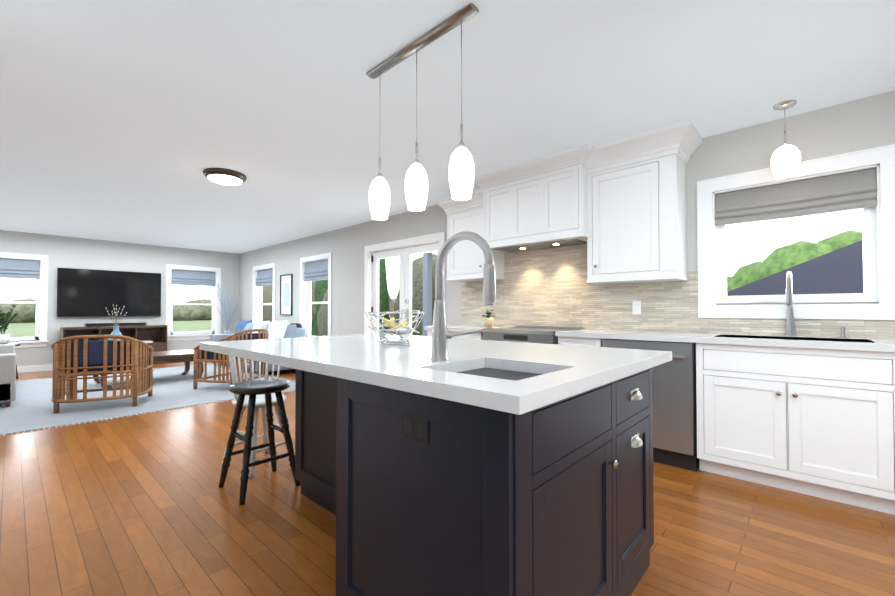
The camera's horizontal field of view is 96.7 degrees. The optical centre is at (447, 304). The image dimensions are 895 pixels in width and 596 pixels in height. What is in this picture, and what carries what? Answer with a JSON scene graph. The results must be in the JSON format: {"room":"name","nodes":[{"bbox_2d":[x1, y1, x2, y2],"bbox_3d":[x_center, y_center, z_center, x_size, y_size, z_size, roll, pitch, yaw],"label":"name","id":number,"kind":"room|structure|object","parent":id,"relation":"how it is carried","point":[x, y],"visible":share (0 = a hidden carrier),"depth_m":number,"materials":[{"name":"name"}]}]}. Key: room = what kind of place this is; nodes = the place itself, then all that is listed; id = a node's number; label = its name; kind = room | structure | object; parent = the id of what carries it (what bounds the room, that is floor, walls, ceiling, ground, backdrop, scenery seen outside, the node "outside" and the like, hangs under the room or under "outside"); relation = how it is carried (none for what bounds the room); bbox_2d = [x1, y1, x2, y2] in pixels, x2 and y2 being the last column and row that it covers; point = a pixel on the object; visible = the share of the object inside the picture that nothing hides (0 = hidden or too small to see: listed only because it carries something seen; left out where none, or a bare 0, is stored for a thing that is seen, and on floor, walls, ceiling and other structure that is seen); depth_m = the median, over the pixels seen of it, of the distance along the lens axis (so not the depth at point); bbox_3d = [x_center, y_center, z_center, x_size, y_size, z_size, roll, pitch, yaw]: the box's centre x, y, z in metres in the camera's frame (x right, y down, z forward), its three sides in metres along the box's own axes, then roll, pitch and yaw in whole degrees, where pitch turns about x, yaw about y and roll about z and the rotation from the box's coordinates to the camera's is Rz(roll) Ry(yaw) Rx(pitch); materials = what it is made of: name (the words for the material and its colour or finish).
{"room":"kitchen and living room","nodes":[
{"label":"kitchen and living room","id":0,"kind":"room"},
{"bbox_2d":[0,230,238,366],"bbox_3d":[-7.061,-0.031,7.637,0.160,2.480,5.700,-1,-1,42],"label":"wall","id":1,"kind":"structure","parent":0,"point":[72,252],"depth_m":7.86,"materials":[{"name":"paint"}]},
{"bbox_2d":[17,364,52,372],"bbox_3d":[-6.933,1.154,7.630,0.015,0.110,5.510,-1,-1,42],"label":"baseboard","id":2,"kind":"structure","parent":1,"relation":"attached to","point":[34,368],"depth_m":7.12,"materials":[{"name":"white"}]},
{"bbox_2d":[57,268,160,316],"bbox_3d":[-6.656,-0.216,7.907,0.074,0.910,1.580,-1,-1,42],"label":"tv","id":3,"kind":"object","parent":1,"relation":"attached to","point":[87,293],"visible":0.91,"depth_m":7.81,"materials":[{"name":"black plastic"}]},
{"bbox_2d":[0,252,220,347],"bbox_3d":[-6.838,-0.058,7.841,0.215,1.660,4.320,-1,-1,42],"label":"window","id":4,"kind":"structure","parent":1,"relation":"in","point":[41,302],"depth_m":8.57,"materials":[{"name":"white wood"}]},
{"bbox_2d":[0,258,39,278],"bbox_3d":[-7.550,-0.628,7.032,0.065,0.334,0.472,-1,-1,42],"label":"shades","id":5,"kind":"object","parent":4,"relation":"attached to","point":[19,268],"depth_m":7.02,"materials":[{"name":"fabric"}]},
{"bbox_2d":[171,269,215,285],"bbox_3d":[-5.745,-0.596,9.011,0.065,0.337,0.868,-1,-1,42],"label":"shades","id":6,"kind":"object","parent":4,"relation":"attached to","point":[179,277],"depth_m":8.99,"materials":[{"name":"fabric"}]},
{"bbox_2d":[0,361,894,595],"bbox_3d":[-2.093,1.166,3.196,13.460,0.050,5.860,-1,-1,42],"label":"floor","id":7,"kind":"structure","parent":0,"point":[140,505],"depth_m":2.01,"materials":[{"name":"brown wood"}]},
{"bbox_2d":[15,344,19,378],"bbox_3d":[-6.988,0.908,6.216,0.422,0.562,0.420,-1,-1,42],"label":"side table","id":8,"kind":"object","parent":7,"relation":"on","point":[16,364],"visible":0.15,"depth_m":6.38,"materials":[{"name":"brown wood"}]},
{"bbox_2d":[0,304,18,343],"bbox_3d":[-7.016,0.295,6.162,0.450,0.662,0.508,-1,-1,42],"label":"plant","id":9,"kind":"object","parent":8,"relation":"on","point":[4,337],"visible":0.94,"depth_m":6.21,"materials":[{"name":"green plant"}]},
{"bbox_2d":[60,325,166,351],"bbox_3d":[-6.462,0.816,7.768,0.452,0.790,1.560,-1,-1,42],"label":"tv stand","id":10,"kind":"object","parent":7,"relation":"on","point":[154,337],"visible":0.17,"depth_m":8.00,"materials":[{"name":"brown wood"}]},
{"bbox_2d":[84,322,146,326],"bbox_3d":[-6.428,0.388,7.730,0.111,0.063,0.940,-1,-1,42],"label":"soundbar","id":11,"kind":"object","parent":10,"relation":"on","point":[112,324],"visible":0.96,"depth_m":7.64,"materials":[{"name":"black plastic"}]},
{"bbox_2d":[0,363,295,435],"bbox_3d":[-4.312,1.176,5.802,3.870,0.012,3.100,-1,-1,42],"label":"rug","id":12,"kind":"object","parent":7,"relation":"on","point":[30,408],"visible":0.69,"depth_m":4.78,"materials":[{"name":"white fabric"}]},
{"bbox_2d":[0,344,15,406],"bbox_3d":[-5.960,0.712,4.862,2.150,0.887,0.920,-1,-1,42],"label":"sofa","id":13,"kind":"object","parent":12,"relation":"on","point":[7,374],"visible":1,"depth_m":4.44,"materials":[{"name":"grey fabric"}]},
{"bbox_2d":[51,335,153,413],"bbox_3d":[-3.953,0.742,4.617,0.843,0.819,0.931,-1,-1,42],"label":"barrel chair","id":14,"kind":"object","parent":12,"relation":"on","point":[75,359],"visible":1,"depth_m":4.32,"materials":[{"name":"brown wood"}]},
{"bbox_2d":[93,349,203,387],"bbox_3d":[-4.563,0.982,6.101,0.820,0.443,1.280,-1,-1,42],"label":"coffee table","id":15,"kind":"object","parent":12,"relation":"on","point":[186,357],"visible":0.46,"depth_m":6.07,"materials":[{"name":"brown wood"}]},
{"bbox_2d":[106,305,126,340],"bbox_3d":[-4.955,0.379,5.944,0.235,0.756,0.256,-1,-1,42],"label":"vase","id":16,"kind":"object","parent":15,"relation":"on","point":[116,331],"visible":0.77,"depth_m":5.93,"materials":[{"name":"glass"}]},
{"bbox_2d":[193,329,268,388],"bbox_3d":[-3.116,0.760,5.771,0.884,0.819,0.950,-1,-1,42],"label":"barrel chair","id":17,"kind":"object","parent":12,"relation":"on","point":[201,356],"visible":0.58,"depth_m":5.44,"materials":[{"name":"brown wood"}]},
{"bbox_2d":[211,320,305,374],"bbox_3d":[-3.669,0.745,7.642,2.450,0.906,0.948,-1,-1,42],"label":"sofa","id":18,"kind":"object","parent":12,"relation":"on","point":[280,329],"visible":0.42,"depth_m":7.14,"materials":[{"name":"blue fabric"}]},
{"bbox_2d":[215,283,239,333],"bbox_3d":[-5.048,0.357,9.132,0.550,1.750,0.529,-1,-1,42],"label":"floor vase","id":19,"kind":"object","parent":7,"relation":"on","point":[227,320],"visible":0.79,"depth_m":9.09,"materials":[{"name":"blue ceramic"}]},
{"bbox_2d":[221,355,294,477],"bbox_3d":[-1.342,0.732,2.842,0.417,0.815,0.421,-1,-1,42],"label":"chair","id":20,"kind":"object","parent":7,"relation":"on","point":[260,401],"visible":0.48,"depth_m":2.83,"materials":[{"name":"paint"}]},
{"bbox_2d":[218,379,300,504],"bbox_3d":[-1.168,0.814,2.480,0.362,0.638,0.360,-1,-1,42],"label":"stool","id":21,"kind":"object","parent":7,"relation":"on","point":[252,389],"visible":1,"depth_m":2.46,"materials":[{"name":"black paint"}]},
{"bbox_2d":[230,355,653,595],"bbox_3d":[-0.127,0.682,1.905,1.815,0.876,1.120,-1,-1,42],"label":"kitchen island","id":22,"kind":"object","parent":7,"relation":"on","point":[441,461],"depth_m":1.17,"materials":[{"name":"painted wood"},{"name":"nickel"}]},
{"bbox_2d":[199,334,671,414],"bbox_3d":[-0.202,0.225,1.960,2.060,0.038,1.220,-1,-1,42],"label":"island countertop","id":23,"kind":"structure","parent":22,"relation":"on","point":[558,372],"depth_m":1.36,"materials":[{"name":"white stone"}]},
{"bbox_2d":[365,309,424,345],"bbox_3d":[-0.270,0.115,2.051,0.308,0.181,0.308,-1,-1,42],"label":"fruit bowl","id":24,"kind":"object","parent":23,"relation":"on","point":[403,327],"visible":1,"depth_m":1.99,"materials":[{"name":"silver metal"}]},
{"bbox_2d":[427,231,495,358],"bbox_3d":[0.075,-0.026,1.379,0.274,0.445,0.142,-1,-1,42],"label":"faucet","id":25,"kind":"object","parent":23,"relation":"on","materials":[{"name":"silver metal"}]},
{"bbox_2d":[455,363,530,378],"bbox_3d":[0.156,0.334,1.246,0.368,0.226,0.358,-1,-1,42],"label":"sink","id":26,"kind":"object","parent":23,"relation":"in","point":[484,368],"depth_m":1.41,"materials":[{"name":"grey metal"}]},
{"bbox_2d":[427,331,482,339],"bbox_3d":[0.261,0.722,4.383,0.750,0.875,0.616,-1,-1,42],"label":"base cabinet","id":27,"kind":"object","parent":7,"relation":"on","point":[477,335],"depth_m":4.03,"materials":[{"name":"white wood"}]},
{"bbox_2d":[424,325,501,334],"bbox_3d":[0.247,0.264,4.378,0.785,0.039,0.638,-1,-1,42],"label":"countertop","id":28,"kind":"structure","parent":27,"relation":"on","point":[458,327],"depth_m":4.16,"materials":[{"name":"white stone"}]},
{"bbox_2d":[482,309,494,326],"bbox_3d":[0.446,0.145,4.320,0.142,0.193,0.116,-1,-1,42],"label":"potted plant","id":29,"kind":"object","parent":28,"relation":"on","point":[488,321],"visible":1,"depth_m":4.29,"materials":[{"name":"beige ceramic"}]},
{"bbox_2d":[482,325,582,343],"bbox_3d":[0.805,0.682,3.815,0.756,0.937,0.692,-1,-1,42],"label":"range","id":30,"kind":"object","parent":7,"relation":"on","point":[533,334],"visible":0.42,"depth_m":3.66,"materials":[{"name":"metal"}]},
{"bbox_2d":[556,335,591,346],"bbox_3d":[1.274,0.707,3.460,0.360,0.875,0.616,-1,-1,42],"label":"base cabinet","id":31,"kind":"object","parent":7,"relation":"on","point":[561,341],"depth_m":3.26,"materials":[{"name":"white wood"}]},
{"bbox_2d":[592,339,707,471],"bbox_3d":[1.643,0.702,3.115,0.720,0.875,0.628,-1,-1,42],"label":"dishwasher","id":32,"kind":"object","parent":7,"relation":"on","point":[679,441],"depth_m":2.74,"materials":[{"name":"grey metal"}]},
{"bbox_2d":[704,343,891,513],"bbox_3d":[2.253,0.694,2.567,1.000,0.875,0.616,-1,-1,42],"label":"base cabinet","id":33,"kind":"object","parent":7,"relation":"on","point":[790,410],"depth_m":2.32,"materials":[{"name":"white wood"}]},
{"bbox_2d":[556,329,894,350],"bbox_3d":[2.290,0.235,2.515,3.165,0.039,0.638,-1,-1,42],"label":"countertop","id":34,"kind":"structure","parent":33,"relation":"on","point":[648,336],"depth_m":2.61,"materials":[{"name":"white stone"}]},
{"bbox_2d":[728,335,875,342],"bbox_3d":[2.211,0.339,2.587,0.768,0.241,0.428,-1,-1,42],"label":"sink","id":35,"kind":"object","parent":34,"relation":"in","point":[729,336],"depth_m":2.71,"materials":[{"name":"metal"}]},
{"bbox_2d":[786,271,847,338],"bbox_3d":[2.415,-0.005,2.615,0.305,0.442,0.253,-1,-1,42],"label":"faucet","id":36,"kind":"object","parent":34,"relation":"on","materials":[{"name":"silver metal"}]},
{"bbox_2d":[888,351,894,514],"bbox_3d":[2.999,0.683,1.887,1.240,0.875,0.616,-1,-1,42],"label":"base cabinet","id":37,"kind":"object","parent":7,"relation":"on","point":[891,354],"depth_m":2.08,"materials":[{"name":"white wood"}]},
{"bbox_2d":[0,0,894,253],"bbox_3d":[-2.093,-1.364,3.236,13.460,0.050,5.860,-1,-1,42],"label":"ceiling","id":38,"kind":"structure","parent":0,"point":[128,121],"depth_m":2.52,"materials":[{"name":"grey paint"}]},
{"bbox_2d":[203,168,246,184],"bbox_3d":[-2.265,-1.281,4.055,0.390,0.088,0.390,-1,-1,42],"label":"flush ceiling light","id":39,"kind":"object","parent":38,"relation":"attached to","point":[223,176],"visible":1,"depth_m":3.95,"materials":[{"name":"white glass"}]},
{"bbox_2d":[366,3,478,219],"bbox_3d":[-0.164,-0.924,2.065,0.780,0.864,0.122,-1,-1,42],"label":"pendant light","id":40,"kind":"object","parent":38,"relation":"hanging from","point":[461,172],"visible":1,"depth_m":2.01,"materials":[{"name":"white glass"}]},
{"bbox_2d":[771,100,800,177],"bbox_3d":[2.272,-1.107,2.675,0.156,0.479,0.156,-1,-1,42],"label":"light","id":41,"kind":"object","parent":38,"relation":"hanging from","point":[785,160],"visible":1,"depth_m":2.63,"materials":[{"name":"white glass"}]},
{"bbox_2d":[239,90,894,337],"bbox_3d":[-0.173,-0.067,5.322,13.460,2.480,0.160,-1,-1,42],"label":"wall","id":42,"kind":"structure","parent":0,"point":[857,125],"depth_m":3.26,"materials":[{"name":"paint"}]},
{"bbox_2d":[280,274,292,314],"bbox_3d":[-3.241,-0.195,7.992,0.490,0.820,0.028,-1,-1,42],"label":"picture frame","id":43,"kind":"object","parent":42,"relation":"attached to","point":[286,294],"visible":1,"depth_m":7.99,"materials":[{"name":"black plastic"}]},
{"bbox_2d":[437,175,508,281],"bbox_3d":[0.273,-0.808,4.535,0.705,1.020,0.413,-1,-1,42],"label":"upper cabinet","id":44,"kind":"object","parent":42,"relation":"attached to","point":[465,260],"depth_m":4.42,"materials":[{"name":"white wood"}]},
{"bbox_2d":[485,159,572,250],"bbox_3d":[0.909,-0.928,3.961,1.090,0.639,0.407,-1,-1,42],"label":"range hood","id":45,"kind":"object","parent":42,"relation":"attached to","point":[532,210],"depth_m":3.80,"materials":[{"name":"white wood"}]},
{"bbox_2d":[252,144,894,336],"bbox_3d":[-0.771,0.115,5.827,9.872,2.132,0.215,-1,-1,42],"label":"windows","id":46,"kind":"structure","parent":42,"relation":"attached to","point":[875,300],"depth_m":3.00,"materials":[{"name":"white wood"}]},
{"bbox_2d":[256,168,876,285],"bbox_3d":[-0.785,-0.651,5.818,9.632,0.386,0.065,-1,-1,42],"label":"shades","id":47,"kind":"object","parent":46,"relation":"attached to","point":[852,190],"visible":0.81,"depth_m":2.85,"materials":[{"name":"fabric"}]},
{"bbox_2d":[573,119,701,282],"bbox_3d":[1.586,-0.778,3.318,0.855,1.119,0.442,-1,-1,42],"label":"upper cabinet","id":48,"kind":"object","parent":42,"relation":"attached to","point":[618,207],"depth_m":3.23,"materials":[{"name":"white wood"}]},
{"bbox_2d":[462,244,894,338],"bbox_3d":[1.927,-0.183,3.293,4.740,0.819,0.010,-1,-1,42],"label":"backsplash","id":49,"kind":"structure","parent":42,"relation":"attached to","point":[547,287],"depth_m":3.79,"materials":[{"name":"tile"}]},
{"bbox_2d":[632,301,640,313],"bbox_3d":[1.671,0.026,3.513,0.070,0.118,0.006,-1,-1,42],"label":"outlet","id":50,"kind":"object","parent":49,"relation":"attached to","point":[636,307],"visible":1,"depth_m":3.50,"materials":[{"name":"white plastic"}]},
{"label":"outside","id":51,"kind":"structure","parent":0,"visible":0},
{"bbox_2d":[0,320,211,336],"bbox_3d":[-22.048,2.300,19.929,220.000,0.100,240.000,-1,-1,42],"label":"ground","id":52,"kind":"structure","parent":51,"point":[21,329],"depth_m":45.97,"materials":[{"name":"green plant"}]},
{"bbox_2d":[262,252,436,335],"bbox_3d":[-3.064,0.278,13.048,4.028,4.070,18.647,1,-1,-42],"label":"garden","id":53,"kind":"object","parent":52,"relation":"on","point":[423,282],"visible":0.15,"depth_m":8.73,"materials":[{"name":"green plant"}]},
{"bbox_2d":[0,230,862,322],"bbox_3d":[-8.881,-0.297,49.158,166.509,6.600,206.913,-1,-1,42],"label":"trees","id":54,"kind":"object","parent":52,"relation":"on","point":[777,260],"visible":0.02,"depth_m":16.94,"materials":[{"name":"green plant"}]},
{"bbox_2d":[727,240,863,295],"bbox_3d":[6.546,0.502,6.196,3.680,3.070,3.669,-1,-1,42],"label":"roof","id":55,"kind":"object","parent":52,"relation":"on","point":[839,271],"visible":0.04,"depth_m":5.78,"materials":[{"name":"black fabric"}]}
]}

